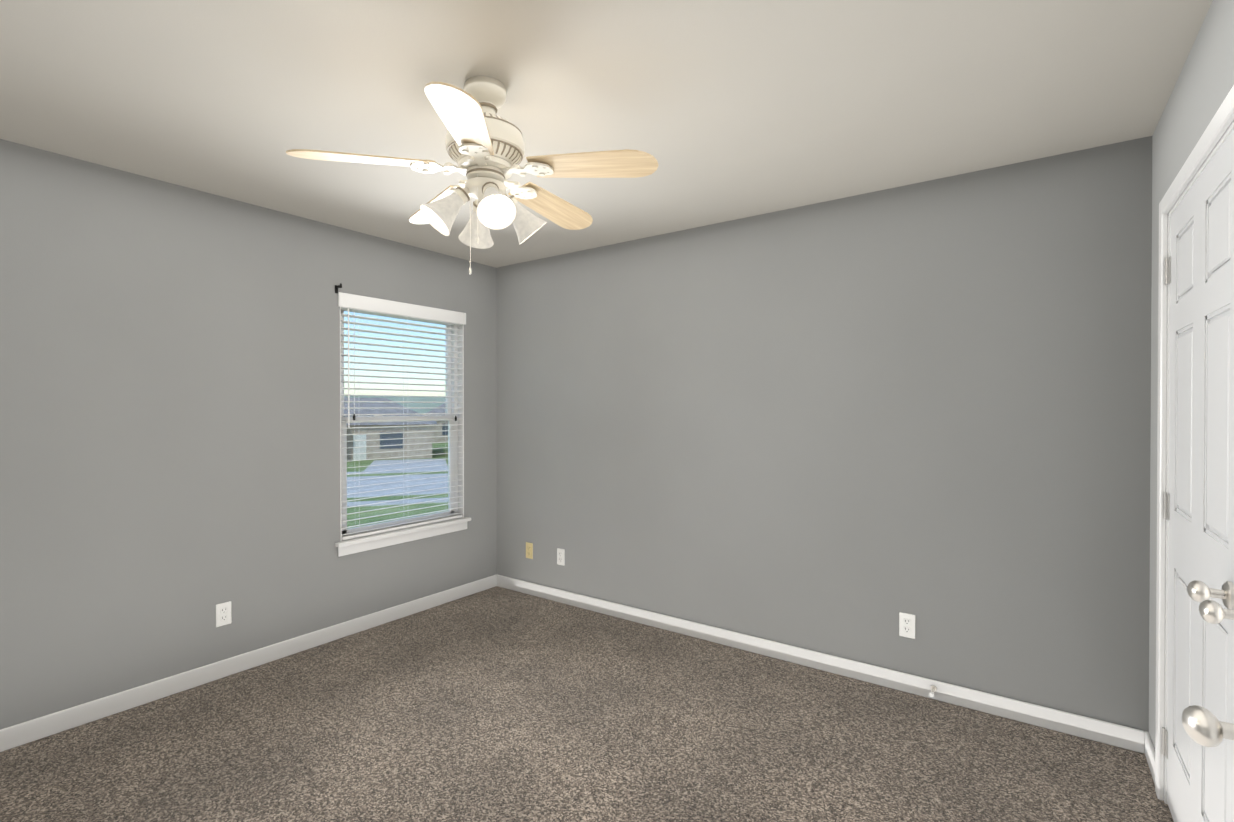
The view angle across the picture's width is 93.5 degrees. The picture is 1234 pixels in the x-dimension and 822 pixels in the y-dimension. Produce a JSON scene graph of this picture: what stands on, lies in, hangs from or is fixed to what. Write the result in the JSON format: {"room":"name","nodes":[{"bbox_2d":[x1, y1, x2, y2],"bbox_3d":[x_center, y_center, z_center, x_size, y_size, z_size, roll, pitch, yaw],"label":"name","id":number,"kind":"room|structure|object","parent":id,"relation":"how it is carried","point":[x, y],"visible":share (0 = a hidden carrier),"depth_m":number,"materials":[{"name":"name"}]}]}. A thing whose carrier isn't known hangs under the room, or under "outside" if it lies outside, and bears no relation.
{"room":"empty bedroom","nodes":[
{"label":"empty bedroom","id":0,"kind":"room"},
{"bbox_2d":[0,139,496,729],"bbox_3d":[-1.997,0.132,3.058,0.120,2.440,3.760,0,0,36],"label":"wall","id":1,"kind":"structure","parent":0,"point":[168,417],"depth_m":2.79,"materials":[{"name":"grey paint"}]},
{"bbox_2d":[216,601,231,626],"bbox_3d":[-1.999,1.033,2.952,0.008,0.115,0.070,0,0,36],"label":"electrical outlet","id":2,"kind":"object","parent":1,"relation":"attached to","point":[223,614],"visible":1,"depth_m":2.95,"materials":[{"name":"white plastic"}]},
{"bbox_2d":[0,574,496,751],"bbox_3d":[-1.943,1.308,3.028,0.013,0.088,3.520,0,0,36],"label":"baseboard","id":3,"kind":"structure","parent":1,"relation":"attached to","point":[20,734],"depth_m":2.90,"materials":[{"name":"white wood"}]},
{"bbox_2d":[335,283,341,292],"bbox_3d":[-1.634,-0.720,3.410,0.056,0.050,0.018,0,0,36],"label":"bracket","id":4,"kind":"object","parent":1,"relation":"attached to","point":[337,287],"visible":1,"depth_m":3.42,"materials":[{"name":"black metal"}]},
{"bbox_2d":[341,310,457,535],"bbox_3d":[-1.442,0.051,3.871,0.067,1.490,0.922,0,0,36],"label":"window","id":5,"kind":"structure","parent":1,"relation":"in","point":[450,467],"depth_m":3.93,"materials":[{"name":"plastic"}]},
{"bbox_2d":[338,292,465,539],"bbox_3d":[-1.392,0.033,3.835,0.071,1.476,0.946,0,0,36],"label":"window blinds","id":6,"kind":"object","parent":5,"relation":"attached to","point":[361,304],"visible":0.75,"depth_m":3.77,"materials":[{"name":"white plastic"}]},
{"bbox_2d":[340,307,463,541],"bbox_3d":[-1.413,0.052,3.850,0.090,1.490,0.922,0,0,36],"label":"liner","id":7,"kind":"object","parent":1,"relation":"attached to","point":[461,438],"visible":0.21,"depth_m":4.20,"materials":[{"name":"paint"}]},
{"bbox_2d":[335,517,470,556],"bbox_3d":[-1.396,0.817,3.843,0.132,0.084,0.992,0,0,36],"label":"window sill","id":8,"kind":"structure","parent":1,"relation":"attached to","point":[366,543],"depth_m":3.75,"materials":[{"name":"white wood"}]},
{"bbox_2d":[0,586,1173,821],"bbox_3d":[-0.433,1.410,1.950,3.964,0.100,3.760,0,0,36],"label":"floor","id":9,"kind":"structure","parent":0,"point":[496,704],"depth_m":2.35,"materials":[{"name":"carpet"}]},
{"bbox_2d":[0,0,1212,267],"bbox_3d":[-0.433,-1.130,1.932,3.964,0.100,3.760,0,0,36],"label":"ceiling","id":10,"kind":"structure","parent":0,"point":[724,110],"depth_m":1.97,"materials":[{"name":"paint"}]},
{"bbox_2d":[286,76,658,273],"bbox_3d":[-0.423,-0.767,1.978,1.115,0.627,1.084,0,0,36],"label":"fan","id":11,"kind":"object","parent":10,"relation":"hanging from","point":[484,144],"visible":1,"depth_m":1.86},
{"bbox_2d":[496,136,1151,731],"bbox_3d":[0.625,0.130,3.422,3.724,2.440,0.120,0,0,36],"label":"wall","id":12,"kind":"structure","parent":0,"point":[850,428],"depth_m":2.88,"materials":[{"name":"grey paint"}]},
{"bbox_2d":[526,542,532,558],"bbox_3d":[-0.644,1.024,4.256,0.070,0.115,0.008,0,0,36],"label":"electrical outlet","id":13,"kind":"object","parent":12,"relation":"attached to","point":[529,550],"visible":1,"depth_m":4.25,"materials":[{"name":"beige plastic"}]},
{"bbox_2d":[557,548,564,565],"bbox_3d":[-0.395,1.025,4.078,0.070,0.115,0.008,0,0,36],"label":"electrical outlet","id":14,"kind":"object","parent":12,"relation":"attached to","point":[560,556],"visible":1,"depth_m":4.07,"materials":[{"name":"white plastic"}]},
{"bbox_2d":[497,575,1144,753],"bbox_3d":[0.586,1.306,3.376,3.698,0.088,0.013,0,0,36],"label":"baseboard","id":15,"kind":"structure","parent":12,"relation":"attached to","point":[1120,736],"depth_m":2.89,"materials":[{"name":"white wood"}]},
{"bbox_2d":[899,612,914,638],"bbox_3d":[1.398,1.034,2.797,0.070,0.115,0.008,0,0,36],"label":"electrical outlet","id":16,"kind":"object","parent":12,"relation":"attached to","point":[906,625],"visible":1,"depth_m":2.79,"materials":[{"name":"white plastic"}]},
{"bbox_2d":[929,685,936,696],"bbox_3d":[1.463,1.300,2.690,0.026,0.026,0.085,0,0,36],"label":"doorstop","id":17,"kind":"object","parent":12,"relation":"attached to","point":[933,689],"visible":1,"depth_m":2.70,"materials":[{"name":"white plastic"}]},
{"bbox_2d":[1149,0,1233,748],"bbox_3d":[1.131,0.148,0.824,0.120,2.440,3.760,0,0,36],"label":"wall","id":18,"kind":"structure","parent":0,"point":[1204,84],"depth_m":1.89,"materials":[{"name":"grey paint"}]},
{"bbox_2d":[1145,731,1154,783],"bbox_3d":[1.346,1.321,1.248,0.013,0.088,2.593,0,0,36],"label":"baseboard","id":19,"kind":"structure","parent":18,"relation":"attached to","point":[1149,752],"depth_m":2.20,"materials":[{"name":"white wood"}]},
{"bbox_2d":[1155,85,1233,803],"bbox_3d":[1.443,0.316,1.278,0.138,2.097,1.844,0,0,36],"label":"door frame","id":20,"kind":"structure","parent":18,"relation":"attached to","point":[1217,132],"depth_m":2.01,"materials":[{"name":"white wood"}]},
{"bbox_2d":[1162,129,1233,821],"bbox_3d":[1.640,0.335,1.671,0.111,2.030,0.865,0,0,36],"label":"closet door","id":21,"kind":"structure","parent":18,"relation":"in","point":[1199,506],"depth_m":1.61,"materials":[{"name":"white wood"}]},
{"bbox_2d":[1181,705,1233,746],"bbox_3d":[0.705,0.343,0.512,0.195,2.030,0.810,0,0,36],"label":"door knob","id":22,"kind":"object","parent":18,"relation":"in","point":[1203,726],"depth_m":0.81,"materials":[{"name":"white metal"}]},
{"bbox_2d":[1199,600,1233,623],"bbox_3d":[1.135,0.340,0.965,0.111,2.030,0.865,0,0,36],"label":"door knob","id":23,"kind":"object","parent":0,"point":[1212,612],"depth_m":1.28,"materials":[{"name":"silver metal"}]},
{"label":"outside","id":24,"kind":"structure","parent":0,"visible":0},
{"bbox_2d":[344,396,444,413],"bbox_3d":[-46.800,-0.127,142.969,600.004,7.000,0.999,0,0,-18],"label":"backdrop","id":25,"kind":"structure","parent":24,"point":[410,405],"depth_m":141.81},
{"bbox_2d":[347,442,447,527],"bbox_3d":[-79.847,3.648,117.990,259.600,0.200,420.000,0,0,36],"label":"ground","id":26,"kind":"structure","parent":24,"point":[384,511],"depth_m":25.76,"materials":[{"name":"green plant"}]},
{"bbox_2d":[344,398,436,459],"bbox_3d":[-23.266,1.413,51.558,13.900,5.200,12.350,0,0,-18],"label":"house","id":27,"kind":"structure","parent":26,"relation":"on","point":[389,442],"depth_m":48.73,"materials":[{"name":"brick"}]},
{"bbox_2d":[347,458,447,506],"bbox_3d":[-12.311,4.092,37.352,240.001,0.040,23.301,0,0,-18],"label":"street","id":28,"kind":"structure","parent":26,"relation":"on","point":[373,469],"depth_m":33.37,"materials":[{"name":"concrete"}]},
{"bbox_2d":[428,403,447,441],"bbox_3d":[-18.997,1.034,77.140,13.900,5.600,12.350,0,0,-18],"label":"house","id":29,"kind":"structure","parent":26,"relation":"on","point":[440,429],"depth_m":71.80,"materials":[{"name":"brick"}]}
]}

